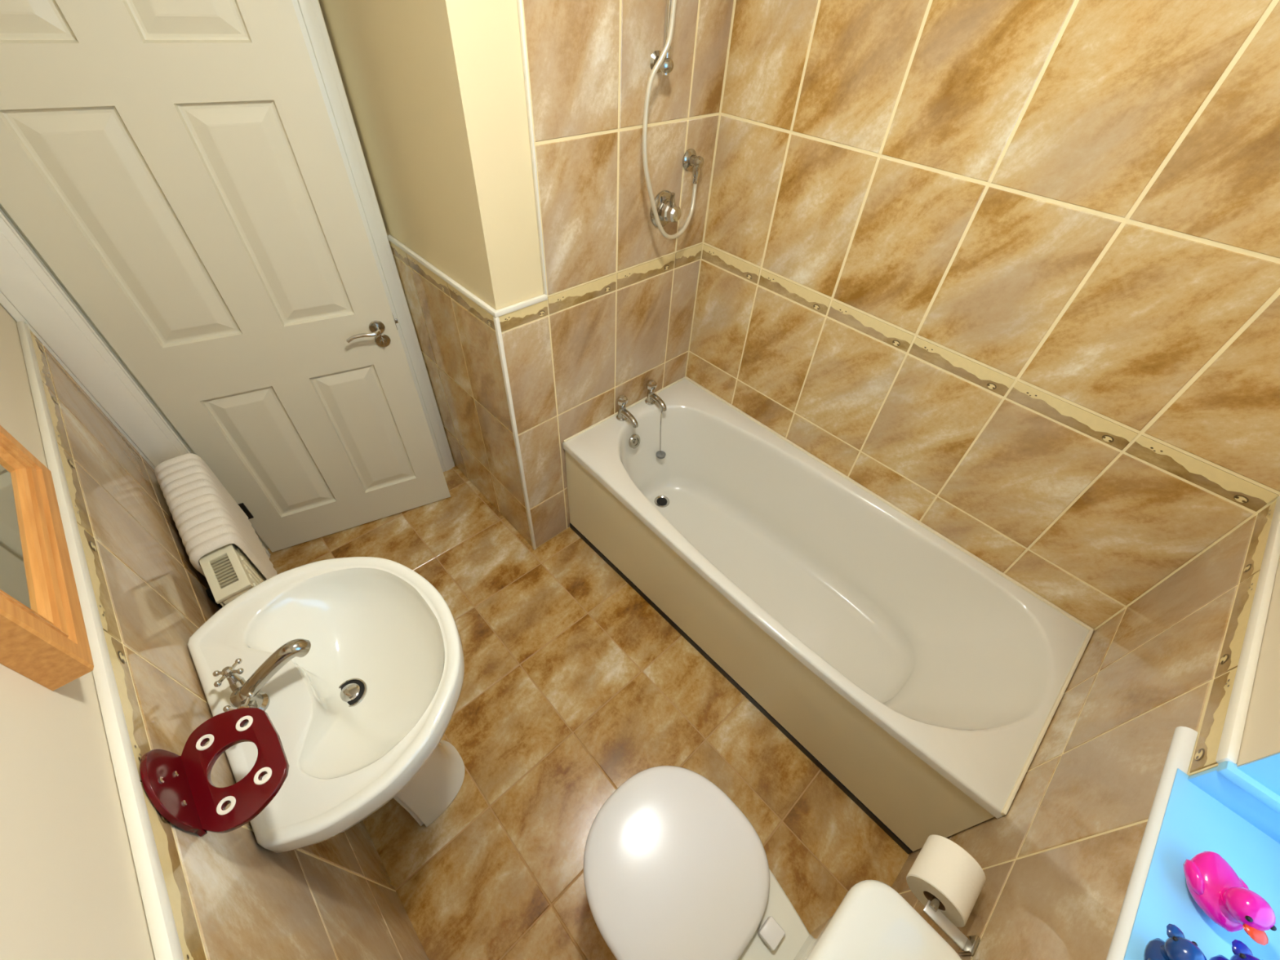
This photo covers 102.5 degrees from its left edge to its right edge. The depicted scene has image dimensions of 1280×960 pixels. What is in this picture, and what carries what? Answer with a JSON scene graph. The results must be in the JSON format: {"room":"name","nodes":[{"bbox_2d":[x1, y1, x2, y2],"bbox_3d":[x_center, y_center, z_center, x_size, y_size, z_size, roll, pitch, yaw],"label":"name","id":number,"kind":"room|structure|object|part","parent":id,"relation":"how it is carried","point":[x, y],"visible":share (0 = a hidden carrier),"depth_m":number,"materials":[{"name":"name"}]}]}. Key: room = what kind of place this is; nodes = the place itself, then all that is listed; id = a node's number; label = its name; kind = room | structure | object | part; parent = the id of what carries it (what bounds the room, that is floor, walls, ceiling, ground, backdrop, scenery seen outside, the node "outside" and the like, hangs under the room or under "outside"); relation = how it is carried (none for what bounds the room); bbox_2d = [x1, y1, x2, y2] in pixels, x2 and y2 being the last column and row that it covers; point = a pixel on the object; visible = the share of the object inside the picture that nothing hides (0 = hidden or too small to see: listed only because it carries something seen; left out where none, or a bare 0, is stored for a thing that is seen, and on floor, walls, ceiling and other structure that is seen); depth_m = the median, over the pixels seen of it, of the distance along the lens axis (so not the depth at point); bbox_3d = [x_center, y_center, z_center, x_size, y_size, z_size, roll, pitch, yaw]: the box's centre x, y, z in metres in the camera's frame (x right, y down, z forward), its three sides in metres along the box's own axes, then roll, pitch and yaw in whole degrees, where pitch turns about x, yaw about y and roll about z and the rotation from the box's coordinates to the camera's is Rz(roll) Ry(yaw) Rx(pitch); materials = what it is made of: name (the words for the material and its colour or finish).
{"room":"bathroom","nodes":[
{"label":"bathroom","id":0,"kind":"room"},
{"bbox_2d":[0,303,428,959],"bbox_3d":[-0.803,0.250,0.672,0.101,2.400,2.715,-32,56,-30],"label":"wall","id":1,"kind":"structure","parent":0,"point":[69,886],"depth_m":0.78,"materials":[{"name":"beige tile"}]},
{"bbox_2d":[0,425,93,690],"bbox_3d":[-0.840,-0.122,0.499,0.042,0.698,0.460,-32,56,-30],"label":"mirror","id":2,"kind":"object","parent":1,"relation":"attached to","point":[43,636],"visible":1,"depth_m":0.67,"materials":[{"name":"brown wood"}]},
{"bbox_3d":[-0.843,-0.120,0.497,0.021,0.586,0.348,-32,56,-30],"label":"glass","id":3,"kind":"part","parent":2,"relation":"part of","materials":[{"name":"white mirror"}]},
{"bbox_2d":[16,320,183,959],"bbox_3d":[-0.799,0.250,0.758,0.016,0.022,2.395,-32,56,-30],"label":"trim","id":4,"kind":"structure","parent":1,"relation":"attached to","point":[166,944],"depth_m":0.69,"materials":[{"name":"beige paint"}]},
{"bbox_2d":[139,707,288,836],"bbox_3d":[-0.604,0.391,0.734,0.120,0.117,0.184,-32,56,-30],"label":"toothbrush holder","id":5,"kind":"object","parent":1,"relation":"attached to","point":[181,788],"visible":1,"depth_m":0.74,"materials":[{"name":"red plastic"}]},
{"bbox_2d":[198,543,266,608],"bbox_3d":[-1.307,0.315,1.688,0.116,0.528,0.631,-32,56,-30],"label":"radiator","id":6,"kind":"object","parent":1,"relation":"attached to","point":[229,573],"visible":0.3,"depth_m":1.41,"materials":[{"name":"beige metal"}]},
{"bbox_2d":[154,453,276,579],"bbox_3d":[-1.349,0.170,1.651,0.130,0.338,0.478,-32,56,-30],"label":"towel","id":7,"kind":"object","parent":6,"relation":"on","point":[206,518],"visible":0.96,"depth_m":1.54,"materials":[{"name":"beige fabric"}]},
{"bbox_2d":[209,555,238,588],"bbox_3d":[-1.134,0.253,1.404,0.050,0.009,0.126,-32,56,-30],"label":"grille","id":8,"kind":"object","parent":6,"relation":"attached to","point":[224,569],"depth_m":1.40,"materials":[{"name":"beige"}]},
{"bbox_3d":[-1.271,0.294,1.716,0.017,0.520,0.627,-32,56,-30],"label":"panel","id":9,"kind":"part","parent":6,"relation":"part of","materials":[{"name":"beige ceramic"}]},
{"bbox_2d":[317,0,454,464],"bbox_3d":[-1.299,-0.719,1.583,0.982,2.400,0.110,-32,56,-30],"label":"wall door","id":10,"kind":"structure","parent":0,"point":[317,0],"depth_m":1.75,"materials":[{"name":"beige paint"}]},
{"bbox_2d":[0,0,450,552],"bbox_3d":[-1.204,-0.478,1.655,0.784,1.955,0.090,-19,50,-21],"label":"door","id":11,"kind":"structure","parent":10,"relation":"in","point":[178,166],"depth_m":1.44,"materials":[{"name":"beige paint"}]},
{"bbox_3d":[-0.958,-0.504,1.780,0.114,0.024,0.045,-19,50,-21],"label":"handle","id":12,"kind":"part","parent":11,"relation":"part of","materials":[{"name":"silver metal"}]},
{"bbox_2d":[0,0,454,557],"bbox_3d":[-1.306,-0.595,1.692,0.987,2.070,0.129,-32,56,-30],"label":"door frame","id":13,"kind":"structure","parent":10,"relation":"attached to","point":[31,292],"depth_m":1.52,"materials":[{"name":"beige paint"}]},
{"bbox_2d":[318,0,532,546],"bbox_3d":[-0.660,-0.771,1.676,0.101,2.400,0.809,-32,56,-30],"label":"wall","id":14,"kind":"structure","parent":0,"point":[384,51],"depth_m":1.57,"materials":[{"name":"beige paint"}]},
{"bbox_2d":[386,235,495,315],"bbox_3d":[-0.661,-0.678,1.671,0.014,0.017,0.708,-32,56,-30],"label":"trim","id":15,"kind":"structure","parent":14,"relation":"attached to","point":[459,287],"depth_m":1.64,"materials":[{"name":"beige paint"}]},
{"bbox_2d":[493,316,536,550],"bbox_3d":[-0.448,-0.084,1.909,0.013,1.130,0.016,-32,56,-30],"label":"trim","id":16,"kind":"structure","parent":14,"relation":"attached to","point":[496,320],"depth_m":1.78,"materials":[{"name":"beige paint"}]},
{"bbox_2d":[426,0,734,547],"bbox_3d":[-0.121,-0.760,1.701,0.897,2.400,0.101,-32,56,-30],"label":"wall","id":17,"kind":"structure","parent":0,"point":[616,316],"depth_m":1.49,"materials":[{"name":"beige tile"}]},
{"bbox_2d":[493,293,547,317],"bbox_3d":[-0.357,-0.524,1.541,0.188,0.017,0.014,-32,56,-30],"label":"trim","id":18,"kind":"structure","parent":17,"relation":"attached to","point":[508,309],"depth_m":1.53,"materials":[{"name":"beige paint"}]},
{"bbox_2d":[516,0,546,294],"bbox_3d":[-0.261,-1.009,1.132,0.008,1.253,0.013,-32,56,-30],"label":"trim","id":19,"kind":"structure","parent":17,"relation":"attached to","point":[520,10],"depth_m":1.28,"materials":[{"name":"beige paint"}]},
{"bbox_2d":[649,0,673,75],"bbox_3d":[0.075,-1.324,1.164,0.048,0.645,0.076,-17,49,-19],"label":"shower rail","id":20,"kind":"object","parent":17,"relation":"attached to","point":[667,66],"visible":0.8,"depth_m":1.35,"materials":[{"name":"silver metal"}]},
{"bbox_2d":[642,0,697,239],"bbox_3d":[0.119,-1.112,1.390,0.044,0.883,0.291,32,52,25],"label":"shower hose","id":21,"kind":"object","parent":20,"relation":"hanging from","point":[673,2],"visible":1,"depth_m":1.41,"materials":[{"name":"white plastic"}]},
{"bbox_2d":[649,190,681,226],"bbox_3d":[0.098,-0.884,1.690,0.112,0.118,0.072,-32,56,-30],"label":"shower valve","id":22,"kind":"object","parent":17,"relation":"attached to","point":[668,211],"visible":0.91,"depth_m":1.67,"materials":[{"name":"silver metal"}]},
{"bbox_3d":[0.102,-0.879,1.689,0.061,0.064,0.060,-32,56,-30],"label":"knob","id":23,"kind":"part","parent":22,"relation":"part of","materials":[{"name":"silver metal"}]},
{"bbox_3d":[0.104,-0.897,1.665,0.015,0.063,0.025,-3,46,-7],"label":"lever","id":24,"kind":"part","parent":22,"relation":"part of","materials":[{"name":"silver metal"}]},
{"bbox_2d":[682,148,703,183],"bbox_3d":[0.177,-1.017,1.667,0.060,0.089,0.056,-32,56,-30],"label":"outlet","id":25,"kind":"object","parent":17,"relation":"attached to","point":[690,160],"visible":1,"depth_m":1.65,"materials":[{"name":"silver metal"}]},
{"bbox_2d":[267,465,910,959],"bbox_3d":[-0.511,0.332,2.331,2.150,0.060,3.950,-32,56,-30],"label":"floor","id":26,"kind":"structure","parent":0,"point":[575,686],"depth_m":1.75,"materials":[{"name":"brown tile"}]},
{"bbox_2d":[186,556,464,853],"bbox_3d":[-0.643,0.659,1.371,0.450,0.845,0.590,-32,56,-30],"label":"basin","id":27,"kind":"object","parent":26,"relation":"on","point":[361,720],"visible":0.94,"depth_m":1.11,"materials":[{"name":"beige ceramic"}]},
{"bbox_2d":[212,638,311,711],"bbox_3d":[-0.704,0.373,0.983,0.162,0.113,0.139,-32,56,-30],"label":"tap","id":28,"kind":"object","parent":27,"relation":"on","point":[245,694],"visible":0.74,"depth_m":0.96,"materials":[{"name":"silver metal"}]},
{"bbox_3d":[-0.775,0.368,0.974,0.048,0.044,0.045,-32,56,-30],"label":"cross handle","id":29,"kind":"part","parent":28,"relation":"part of","materials":[{"name":"silver metal"}]},
{"bbox_3d":[-0.712,0.420,0.928,0.048,0.044,0.045,-32,56,-30],"label":"cross handle","id":30,"kind":"part","parent":28,"relation":"part of","materials":[{"name":"silver metal"}]},
{"bbox_3d":[-0.697,0.364,0.976,0.151,0.091,0.034,-32,56,-30],"label":"spout","id":31,"kind":"part","parent":28,"relation":"part of","materials":[{"name":"silver metal"}]},
{"bbox_2d":[583,765,961,959],"bbox_3d":[0.163,0.978,1.147,0.408,0.796,0.665,-32,56,-30],"label":"toilet","id":32,"kind":"object","parent":26,"relation":"on","point":[673,868],"visible":1,"depth_m":1.15,"materials":[{"name":"white ceramic"}]},
{"bbox_3d":[0.078,0.894,1.194,0.406,0.030,0.413,-32,56,-30],"label":"lid","id":33,"kind":"part","parent":32,"relation":"part of","materials":[{"name":"white plastic"}]},
{"bbox_3d":[0.333,0.842,0.772,0.408,0.043,0.215,-32,56,-30],"label":"cistern lid","id":34,"kind":"part","parent":32,"relation":"part of","materials":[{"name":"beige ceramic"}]},
{"bbox_2d":[562,376,1093,853],"bbox_3d":[0.506,0.342,1.965,0.735,0.544,1.698,-32,56,-30],"label":"bath","id":35,"kind":"object","parent":26,"relation":"on","point":[925,681],"visible":1,"depth_m":1.82,"materials":[{"name":"white ceramic"}]},
{"bbox_2d":[616,395,638,427],"bbox_3d":[-0.047,-0.277,2.088,0.046,0.111,0.123,-32,56,-30],"label":"tap","id":36,"kind":"object","parent":35,"relation":"attached to","point":[623,415],"visible":1,"depth_m":2.08,"materials":[{"name":"silver metal"}]},
{"bbox_3d":[-0.072,-0.320,2.084,0.043,0.047,0.043,-13,48,-16],"label":"tap handle","id":37,"kind":"part","parent":36,"relation":"part of","materials":[{"name":"silver metal"}]},
{"bbox_2d":[644,379,666,411],"bbox_3d":[0.073,-0.356,2.173,0.046,0.111,0.123,-32,56,-30],"label":"tap","id":38,"kind":"object","parent":35,"relation":"on","point":[651,384],"visible":1,"depth_m":2.17,"materials":[{"name":"silver metal"}]},
{"bbox_3d":[0.048,-0.399,2.169,0.043,0.047,0.043,-13,48,-16],"label":"tap handle","id":39,"kind":"part","parent":38,"relation":"part of","materials":[{"name":"silver metal"}]},
{"bbox_2d":[656,410,666,458],"bbox_3d":[0.101,-0.192,2.239,0.044,0.215,0.075,10,46,6],"label":"plug","id":40,"kind":"object","parent":38,"relation":"hanging from","point":[660,454],"visible":1,"depth_m":2.28,"materials":[{"name":"silver metal"}]},
{"bbox_3d":[0.089,-0.210,2.240,0.011,0.192,0.055,-2,46,-6],"label":"chain","id":41,"kind":"part","parent":40,"relation":"part of","materials":[{"name":"silver metal"}]},
{"bbox_3d":[0.257,0.504,1.800,0.040,0.463,1.694,-32,56,-30],"label":"panel","id":42,"kind":"part","parent":35,"relation":"part of","materials":[{"name":"beige"}]},
{"bbox_2d":[684,0,1279,631],"bbox_3d":[0.920,-0.446,1.464,0.101,2.400,2.010,-32,56,-30],"label":"wall","id":43,"kind":"structure","parent":0,"point":[1009,270],"depth_m":1.30,"materials":[{"name":"beige tile"}]},
{"bbox_2d":[891,499,1279,959],"bbox_3d":[0.783,0.485,0.547,2.080,2.400,0.221,-32,56,-30],"label":"wall","id":44,"kind":"structure","parent":0,"point":[1057,868],"depth_m":0.96,"materials":[{"name":"beige tile"}]},
{"bbox_2d":[923,895,980,955],"bbox_3d":[0.618,0.806,0.988,0.146,0.046,0.084,-32,56,-30],"label":"toilet roll holder","id":45,"kind":"object","parent":44,"relation":"attached to","point":[967,945],"visible":0.82,"depth_m":0.96,"materials":[{"name":"silver metal"}]},
{"bbox_3d":[0.574,0.836,0.966,0.024,0.006,0.077,-32,56,-30],"label":"arm","id":46,"kind":"part","parent":45,"relation":"part of","materials":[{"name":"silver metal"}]},
{"bbox_2d":[906,835,986,927],"bbox_3d":[0.605,0.791,1.019,0.100,0.108,0.108,-32,56,-30],"label":"toilet roll","id":47,"kind":"object","parent":45,"relation":"on","point":[943,869],"visible":0.91,"depth_m":0.99,"materials":[{"name":"beige paper"}]},
{"bbox_3d":[0.603,0.853,0.942,0.034,0.046,0.008,-32,56,-30],"label":"wall plate","id":48,"kind":"part","parent":45,"relation":"part of","materials":[{"name":"silver metal"}]},
{"bbox_2d":[1106,726,1279,959],"bbox_3d":[0.688,0.322,0.249,0.785,0.954,0.238,-32,56,-30],"label":"window sill","id":49,"kind":"structure","parent":44,"relation":"in","point":[1229,811],"depth_m":0.70,"materials":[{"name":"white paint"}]},
{"bbox_3d":[0.646,0.628,0.594,0.785,0.029,0.178,-32,56,-30],"label":"sill","id":50,"kind":"part","parent":49,"relation":"part of","materials":[{"name":"white paint"}]},
{"bbox_2d":[1143,923,1206,959],"bbox_3d":[0.620,0.563,0.585,0.071,0.065,0.062,-32,56,-30],"label":"rubber duck","id":51,"kind":"object","parent":49,"relation":"on","point":[1176,947],"visible":1,"depth_m":0.59},
{"bbox_2d":[1182,850,1276,945],"bbox_3d":[0.724,0.509,0.636,0.088,0.076,0.068,-32,56,-30],"label":"rubber duck","id":52,"kind":"object","parent":49,"relation":"on","point":[1213,884],"visible":1,"depth_m":0.63},
{"bbox_3d":[0.667,0.304,0.244,0.627,0.924,0.159,-32,56,-30],"label":"reveal trim","id":53,"kind":"part","parent":49,"relation":"part of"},
{"bbox_2d":[1208,939,1260,959],"bbox_3d":[0.683,0.576,0.573,0.079,0.070,0.065,-32,56,-30],"label":"rubber duck","id":54,"kind":"object","parent":49,"relation":"on","point":[1241,951],"visible":1,"depth_m":0.59},
{"bbox_2d":[1215,495,1279,764],"bbox_3d":[1.108,0.216,0.916,0.785,0.022,0.014,-32,56,-30],"label":"trim","id":55,"kind":"structure","parent":44,"relation":"attached to","point":[1231,738],"depth_m":0.84,"materials":[{"name":"beige paint"}]}
]}

